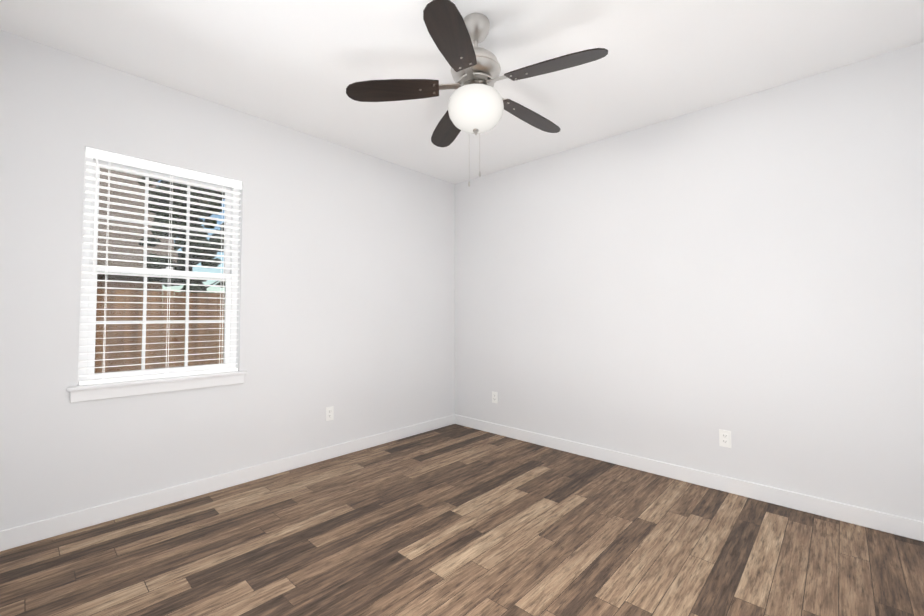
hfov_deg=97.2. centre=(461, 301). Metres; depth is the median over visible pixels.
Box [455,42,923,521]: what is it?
wall
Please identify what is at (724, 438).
electrical outlet
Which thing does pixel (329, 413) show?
electrical outlet
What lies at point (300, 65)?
ceiling
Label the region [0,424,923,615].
floor
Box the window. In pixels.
[78,156,238,384]
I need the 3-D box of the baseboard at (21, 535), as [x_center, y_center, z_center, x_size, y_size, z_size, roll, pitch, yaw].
[-1.300,1.282,3.295,0.014,0.106,3.596,-2,-3,43]
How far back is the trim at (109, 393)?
2.58 m
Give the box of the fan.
[346,0,607,186]
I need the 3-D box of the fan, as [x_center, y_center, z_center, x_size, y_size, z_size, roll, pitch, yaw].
[0.112,-1.041,2.102,1.249,0.810,1.245,-2,-3,43]
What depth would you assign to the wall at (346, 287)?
2.94 m
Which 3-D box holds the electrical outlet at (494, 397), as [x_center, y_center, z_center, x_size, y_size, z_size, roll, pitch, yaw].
[0.340,0.993,4.229,0.070,0.115,0.009,-2,-3,43]
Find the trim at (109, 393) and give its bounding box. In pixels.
[70,374,243,402]
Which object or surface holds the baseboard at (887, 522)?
attached to the wall at (747, 271)
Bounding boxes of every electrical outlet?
[326,406,333,420]
[492,391,497,402]
[719,429,730,447]
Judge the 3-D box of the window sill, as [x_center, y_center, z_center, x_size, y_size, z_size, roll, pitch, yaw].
[-1.934,0.508,2.672,0.100,0.021,0.953,-2,-3,43]
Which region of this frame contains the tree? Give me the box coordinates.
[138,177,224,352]
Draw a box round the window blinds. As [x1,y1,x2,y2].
[79,147,241,384]
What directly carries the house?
on the ground
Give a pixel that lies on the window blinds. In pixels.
(97, 154)
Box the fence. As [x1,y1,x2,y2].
[95,289,224,372]
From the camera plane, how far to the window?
2.68 m
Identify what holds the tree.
on the ground
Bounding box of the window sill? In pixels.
[67,371,246,391]
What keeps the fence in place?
on the ground
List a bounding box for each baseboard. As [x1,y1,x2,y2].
[0,414,454,551]
[455,414,923,541]
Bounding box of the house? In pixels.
[94,168,178,372]
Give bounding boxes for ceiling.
[0,0,923,183]
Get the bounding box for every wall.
[0,30,454,530]
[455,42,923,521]

